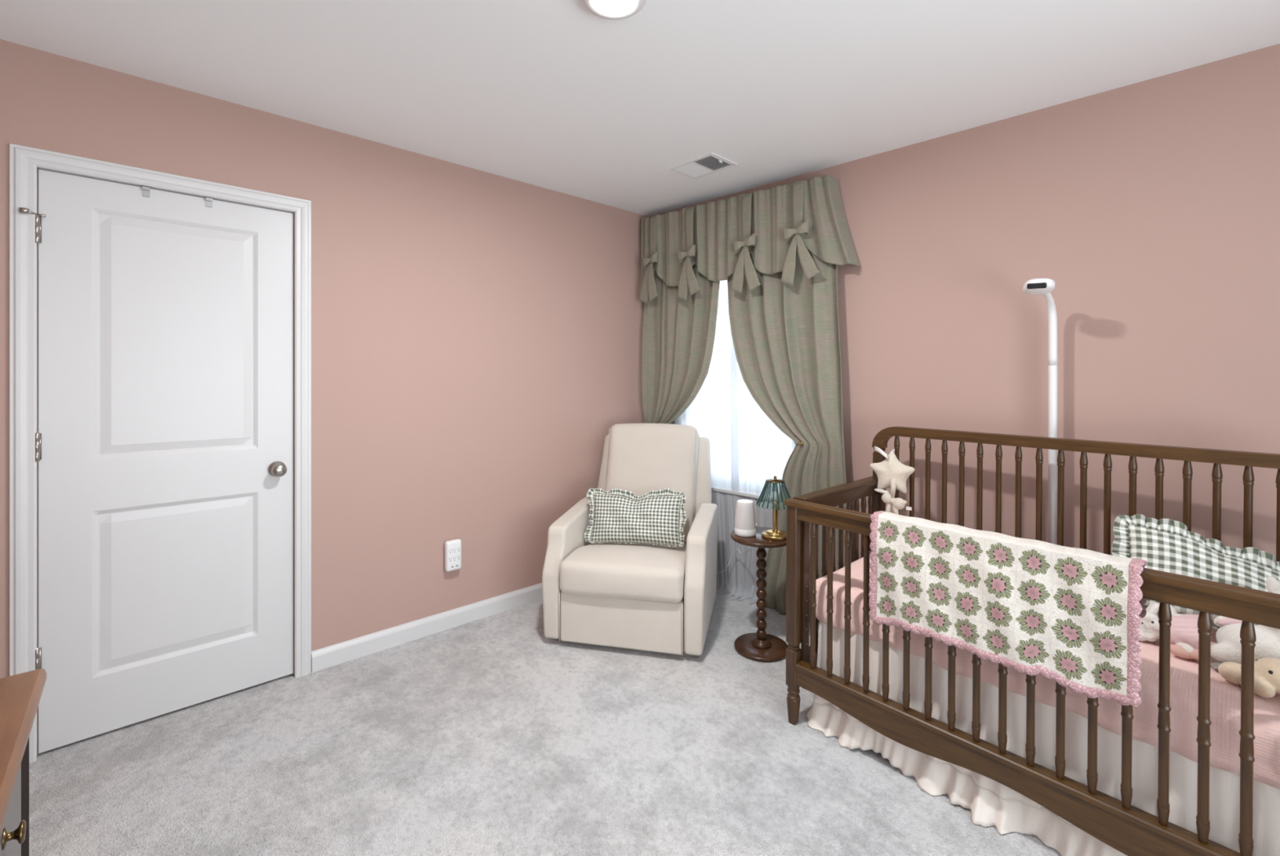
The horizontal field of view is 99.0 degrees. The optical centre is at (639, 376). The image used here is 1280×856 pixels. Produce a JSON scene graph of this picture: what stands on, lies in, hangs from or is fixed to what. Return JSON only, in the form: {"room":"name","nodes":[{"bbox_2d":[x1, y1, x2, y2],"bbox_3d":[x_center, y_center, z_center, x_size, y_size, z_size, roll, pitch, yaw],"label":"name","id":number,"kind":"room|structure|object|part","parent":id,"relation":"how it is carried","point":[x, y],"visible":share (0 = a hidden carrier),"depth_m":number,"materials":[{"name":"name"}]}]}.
{"room":"bedroom","nodes":[
{"label":"bedroom","id":0,"kind":"room"},
{"bbox_2d":[0,39,648,759],"bbox_3d":[-1.246,0.095,2.721,3.450,2.440,0.120,0,0,-43],"label":"wall","id":1,"kind":"structure","parent":0,"point":[477,335],"depth_m":2.71,"materials":[{"name":"pink paint"}]},
{"bbox_2d":[19,168,293,753],"bbox_3d":[-1.799,0.292,2.123,0.808,2.020,0.104,0,0,-43],"label":"door","id":2,"kind":"structure","parent":1,"relation":"in","point":[164,436],"depth_m":2.10,"materials":[{"name":"white paint"}]},
{"bbox_2d":[142,186,150,197],"bbox_3d":[-1.883,-0.701,2.084,0.022,0.036,0.050,0,0,-43],"label":"hook","id":3,"kind":"object","parent":2,"relation":"attached to","point":[145,190],"visible":1,"depth_m":2.07,"materials":[{"name":"grey metal"}]},
{"bbox_2d":[205,196,213,207],"bbox_3d":[-1.745,-0.701,2.212,0.022,0.036,0.050,0,0,-43],"label":"hook","id":4,"kind":"object","parent":2,"relation":"attached to","point":[209,201],"visible":0.96,"depth_m":2.20,"materials":[{"name":"grey metal"}]},
{"bbox_3d":[-1.544,0.398,2.334,0.066,0.066,0.068,0,0,-43],"label":"knob","id":5,"kind":"part","parent":2,"relation":"part of","materials":[{"name":"silver metal"}]},
{"bbox_2d":[8,143,311,763],"bbox_3d":[-1.826,0.266,2.173,0.885,2.096,0.136,0,0,-43],"label":"trim","id":6,"kind":"structure","parent":1,"relation":"attached to","point":[24,161],"depth_m":1.87,"materials":[{"name":"white paint"}]},
{"bbox_2d":[311,582,542,672],"bbox_3d":[-0.696,1.270,3.135,2.079,0.090,0.014,0,0,-43],"label":"baseboard","id":7,"kind":"structure","parent":1,"relation":"attached to","point":[329,656],"depth_m":2.75,"materials":[{"name":"white paint"}]},
{"bbox_2d":[444,538,461,572],"bbox_3d":[-0.977,0.930,2.854,0.084,0.156,0.046,0,0,-43],"label":"wall outlet extender","id":8,"kind":"object","parent":1,"relation":"attached to","point":[452,548],"visible":1,"depth_m":2.83,"materials":[{"name":"white plastic"}]},
{"bbox_2d":[29,586,1061,855],"bbox_3d":[0.279,1.375,1.358,4.150,0.120,4.250,0,0,-43],"label":"floor","id":9,"kind":"structure","parent":0,"point":[491,735],"depth_m":1.83,"materials":[{"name":"carpet"}]},
{"bbox_2d":[0,668,46,855],"bbox_3d":[-0.794,0.879,0.374,0.450,0.830,0.953,0,0,-43],"label":"dresser","id":10,"kind":"object","parent":9,"relation":"on","point":[20,694],"visible":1,"depth_m":0.75,"materials":[{"name":"brown wood"}]},
{"bbox_3d":[-0.650,0.633,0.514,0.010,0.220,0.772,0,0,-43],"label":"drawer","id":11,"kind":"part","parent":10,"relation":"part of","materials":[{"name":"grey paint"}]},
{"bbox_3d":[-0.803,0.589,0.703,0.019,0.027,0.027,0,0,-43],"label":"knob","id":12,"kind":"part","parent":10,"relation":"part of","materials":[{"name":"brown metal"}]},
{"bbox_2d":[542,423,717,655],"bbox_3d":[0.004,0.799,3.007,0.800,1.030,0.957,0,0,13],"label":"armchair","id":13,"kind":"object","parent":9,"relation":"on","point":[641,597],"visible":0.79,"depth_m":2.65,"materials":[{"name":"beige fabric"}]},
{"bbox_3d":[-0.359,1.002,3.005,0.095,0.560,0.704,0,0,13],"label":"armrest","id":14,"kind":"part","parent":13,"relation":"part of","materials":[{"name":"beige fabric"}]},
{"bbox_3d":[-0.086,1.163,2.627,0.602,0.242,0.094,0,0,13],"label":"panel","id":15,"kind":"part","parent":13,"relation":"part of","materials":[{"name":"beige fabric"}]},
{"bbox_2d":[559,542,686,603],"bbox_3d":[-0.035,0.988,2.840,0.602,0.233,0.614,0,0,13],"label":"seat cushion","id":16,"kind":"object","parent":13,"relation":"on","point":[599,572],"depth_m":2.58,"materials":[{"name":"beige fabric"}]},
{"bbox_2d":[584,488,687,547],"bbox_3d":[-0.029,0.752,2.945,0.565,0.302,0.158,0,0,13],"label":"lumbar pillow","id":17,"kind":"object","parent":13,"relation":"on","point":[616,516],"visible":1,"depth_m":2.90,"materials":[{"name":"fabric"}]},
{"bbox_2d":[604,423,699,544],"bbox_3d":[0.067,0.631,3.271,0.546,0.693,0.354,0,0,13],"label":"cushion","id":18,"kind":"object","parent":13,"relation":"on","point":[643,458],"depth_m":3.22,"materials":[{"name":"beige fabric"}]},
{"bbox_3d":[0.327,1.002,2.842,0.095,0.560,0.703,0,0,13],"label":"armrest","id":19,"kind":"part","parent":13,"relation":"part of","materials":[{"name":"beige fabric"}]},
{"bbox_2d":[730,526,787,662],"bbox_3d":[0.587,1.040,2.641,0.294,0.550,0.294,0,0,-43],"label":"side table","id":20,"kind":"object","parent":9,"relation":"on","point":[760,646],"visible":0.96,"depth_m":2.62,"materials":[{"name":"brown wood"}]},
{"bbox_2d":[716,524,756,573],"bbox_3d":[0.553,0.983,3.062,0.132,0.472,0.746,0,0,-9],"label":"power cord","id":21,"kind":"object","parent":20,"relation":"hanging from","point":[756,524],"visible":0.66,"depth_m":3.26,"materials":[{"name":"white plastic"}]},
{"bbox_2d":[734,499,755,537],"bbox_3d":[0.509,0.683,2.645,0.103,0.164,0.103,0,0,-43],"label":"machine","id":22,"kind":"object","parent":20,"relation":"on","point":[744,518],"visible":1,"depth_m":2.61,"materials":[{"name":"white plastic"}]},
{"bbox_2d":[756,475,791,541],"bbox_3d":[0.643,0.618,2.602,0.184,0.293,0.184,0,0,-43],"label":"table lamp","id":23,"kind":"object","parent":20,"relation":"on","point":[774,535],"visible":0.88,"depth_m":2.58,"materials":[{"name":"gold metal"}]},
{"bbox_3d":[0.643,0.663,2.602,0.026,0.142,0.026,0,0,-43],"label":"stem","id":24,"kind":"part","parent":23,"relation":"part of","materials":[{"name":"gold metal"}]},
{"bbox_3d":[0.643,0.567,2.602,0.034,0.052,0.034,0,0,-43],"label":"bulb","id":25,"kind":"part","parent":23,"relation":"part of","materials":[{"name":"white glass"}]},
{"bbox_2d":[784,426,1279,855],"bbox_3d":[1.306,0.775,1.804,0.770,1.104,1.427,0,0,-42],"label":"crib","id":26,"kind":"object","parent":9,"relation":"on","point":[1131,830],"visible":0.57,"depth_m":1.69,"materials":[{"name":"brown wood"}]},
{"bbox_3d":[0.585,0.901,2.076,0.045,0.826,0.045,0,0,-42],"label":"post","id":27,"kind":"part","parent":26,"relation":"part of","materials":[{"name":"brown wood"}]},
{"bbox_3d":[0.849,1.112,2.315,0.669,0.075,0.036,0,0,-42],"label":"rail","id":28,"kind":"part","parent":26,"relation":"part of","materials":[{"name":"brown wood"}]},
{"bbox_3d":[0.855,0.475,2.316,0.663,0.021,0.056,0,0,-42],"label":"rail","id":29,"kind":"part","parent":26,"relation":"part of","materials":[{"name":"brown wood"}]},
{"bbox_3d":[1.115,0.835,2.552,0.045,0.960,0.045,0,0,-42],"label":"post","id":30,"kind":"part","parent":26,"relation":"part of","materials":[{"name":"brown wood"}]},
{"bbox_2d":[870,446,915,515],"bbox_3d":[1.117,0.467,2.427,0.187,0.307,0.075,0,0,40],"label":"toy","id":31,"kind":"object","parent":26,"relation":"hanging from","point":[891,473],"visible":0.96,"depth_m":2.41,"materials":[{"name":"white fabric"}]},
{"bbox_3d":[1.113,0.491,2.403,0.023,0.084,0.028,0,0,40],"label":"bunny arm","id":32,"kind":"part","parent":31,"relation":"part of"},
{"bbox_2d":[868,511,1146,706],"bbox_3d":[1.003,0.633,1.580,0.113,0.366,0.673,0,0,-42],"label":"blanket","id":33,"kind":"object","parent":26,"relation":"hanging from","point":[1069,616],"visible":0.98,"depth_m":1.49,"materials":[{"name":"fabric"}]},
{"bbox_3d":[1.040,1.087,1.569,0.048,0.016,1.320,0,0,-42],"label":"rail","id":34,"kind":"part","parent":26,"relation":"part of","materials":[{"name":"brown wood"}]},
{"bbox_3d":[1.038,0.481,1.562,0.047,0.022,1.416,0,0,-42],"label":"rail","id":35,"kind":"part","parent":26,"relation":"part of","materials":[{"name":"brown wood"}]},
{"bbox_2d":[806,620,1279,855],"bbox_3d":[1.271,1.106,1.779,0.671,0.413,1.367,0,0,-42],"label":"skirt","id":36,"kind":"object","parent":26,"relation":"hanging from","point":[990,802],"visible":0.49,"depth_m":1.57,"materials":[{"name":"fabric"}]},
{"bbox_2d":[815,554,1279,789],"bbox_3d":[1.313,0.853,1.810,0.664,0.186,1.298,0,0,-42],"label":"mattress","id":37,"kind":"object","parent":26,"relation":"in","point":[1225,695],"visible":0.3,"depth_m":1.39,"materials":[{"name":"pink fabric"}]},
{"bbox_2d":[1138,602,1198,660],"bbox_3d":[1.491,0.710,1.556,0.147,0.111,0.179,0,0,-42],"label":"plush bunny","id":38,"kind":"object","parent":37,"relation":"on","point":[1184,628],"visible":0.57,"depth_m":1.51,"materials":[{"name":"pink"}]},
{"bbox_2d":[1111,514,1279,630],"bbox_3d":[1.716,0.604,1.613,0.500,0.309,0.191,0,0,43],"label":"pillow","id":39,"kind":"object","parent":37,"relation":"on","point":[1166,545],"visible":0.51,"depth_m":1.65,"materials":[{"name":"fabric"}]},
{"bbox_2d":[1210,662,1222,670],"bbox_3d":[1.521,0.757,1.427,0.045,0.009,0.032,0,0,25],"label":"ribbon","id":40,"kind":"object","parent":37,"relation":"on","point":[1215,665],"visible":0.32,"depth_m":1.44,"materials":[{"name":"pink fabric"}]},
{"bbox_2d":[1210,577,1279,664],"bbox_3d":[1.632,0.644,1.406,0.125,0.239,0.232,0,0,-42],"label":"plush bunny","id":41,"kind":"object","parent":37,"relation":"on","point":[1228,648],"visible":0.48,"depth_m":1.42,"materials":[{"name":"white fabric"}]},
{"bbox_2d":[1217,657,1279,697],"bbox_3d":[1.549,0.721,1.307,0.228,0.094,0.111,0,0,43],"label":"plush bear","id":42,"kind":"object","parent":37,"relation":"on","point":[1266,670],"visible":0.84,"depth_m":1.32},
{"bbox_3d":[1.573,0.282,2.043,0.045,0.102,1.417,0,0,-42],"label":"arched rail","id":43,"kind":"part","parent":26,"relation":"part of","materials":[{"name":"brown wood"}]},
{"bbox_2d":[1022,278,1057,545],"bbox_3d":[1.579,0.473,2.125,0.294,1.683,0.240,0,0,-43],"label":"monitor stand","id":44,"kind":"object","parent":9,"relation":"on","point":[1036,286],"visible":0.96,"depth_m":2.19,"materials":[{"name":"white plastic"}]},
{"bbox_2d":[0,0,1279,216],"bbox_3d":[0.279,-1.185,1.358,4.150,0.120,4.250,0,0,-43],"label":"ceiling","id":45,"kind":"structure","parent":0,"point":[558,95],"depth_m":1.98,"materials":[{"name":"white paint"}]},
{"bbox_2d":[582,0,646,19],"bbox_3d":[-0.076,-1.101,1.590,0.198,0.049,0.198,0,0,-43],"label":"ceiling light","id":46,"kind":"object","parent":45,"relation":"attached to","point":[606,9],"visible":1,"depth_m":1.61,"materials":[{"name":"white glass"}]},
{"bbox_2d":[591,0,636,17],"bbox_3d":[-0.076,-1.086,1.590,0.132,0.019,0.132,0,0,-43],"label":"diffuser","id":47,"kind":"object","parent":46,"relation":"attached to","point":[602,8],"depth_m":1.60,"materials":[{"name":"white"}]},
{"bbox_2d":[668,152,737,179],"bbox_3d":[0.335,-1.117,2.920,0.220,0.016,0.296,0,0,-44],"label":"ceiling vent","id":48,"kind":"object","parent":45,"relation":"in","point":[709,163],"visible":1,"depth_m":2.91,"materials":[{"name":"white plastic"}]},
{"bbox_2d":[648,44,1279,563],"bbox_3d":[1.576,0.095,2.494,4.050,2.440,0.130,0,0,44],"label":"wall","id":49,"kind":"structure","parent":0,"point":[1151,207],"depth_m":2.21,"materials":[{"name":"pink paint"}]},
{"bbox_2d":[641,263,719,423],"bbox_3d":[0.274,0.135,3.549,0.640,2.320,0.105,0,0,43],"label":"curtain","id":50,"kind":"object","parent":49,"relation":"hanging from","point":[678,335],"visible":0.41,"depth_m":3.57,"materials":[{"name":"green fabric"}]},
{"bbox_2d":[674,280,795,612],"bbox_3d":[0.528,0.163,3.300,1.016,2.296,0.132,0,0,43],"label":"sheer curtain","id":51,"kind":"object","parent":49,"relation":"hanging from","point":[747,448],"visible":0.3,"depth_m":3.33,"materials":[{"name":"white fabric"}]},
{"bbox_3d":[0.376,0.163,3.443,0.598,2.296,0.128,0,0,44],"label":"sheer panel","id":52,"kind":"part","parent":51,"relation":"part of","materials":[{"name":"white fabric"}]},
{"bbox_3d":[0.717,0.163,3.138,0.518,2.296,0.103,0,0,44],"label":"sheer panel","id":53,"kind":"part","parent":51,"relation":"part of","materials":[{"name":"white fabric"}]},
{"bbox_2d":[711,487,771,501],"bbox_3d":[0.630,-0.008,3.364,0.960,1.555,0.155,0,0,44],"label":"window sill","id":54,"kind":"structure","parent":49,"relation":"in","point":[719,490],"depth_m":3.29,"materials":[{"name":"white plastic"}]},
{"bbox_2d":[639,174,860,303],"bbox_3d":[0.526,-0.773,3.216,1.461,0.606,0.168,0,0,39],"label":"valance","id":55,"kind":"object","parent":49,"relation":"attached to","point":[771,225],"visible":1,"depth_m":3.11,"materials":[{"name":"green fabric"}]},
{"bbox_2d":[727,248,846,622],"bbox_3d":[0.793,0.140,3.048,0.775,2.330,0.108,0,0,44],"label":"curtain","id":56,"kind":"object","parent":49,"relation":"hanging from","point":[786,337],"visible":0.59,"depth_m":2.98,"materials":[{"name":"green fabric"}]}
]}

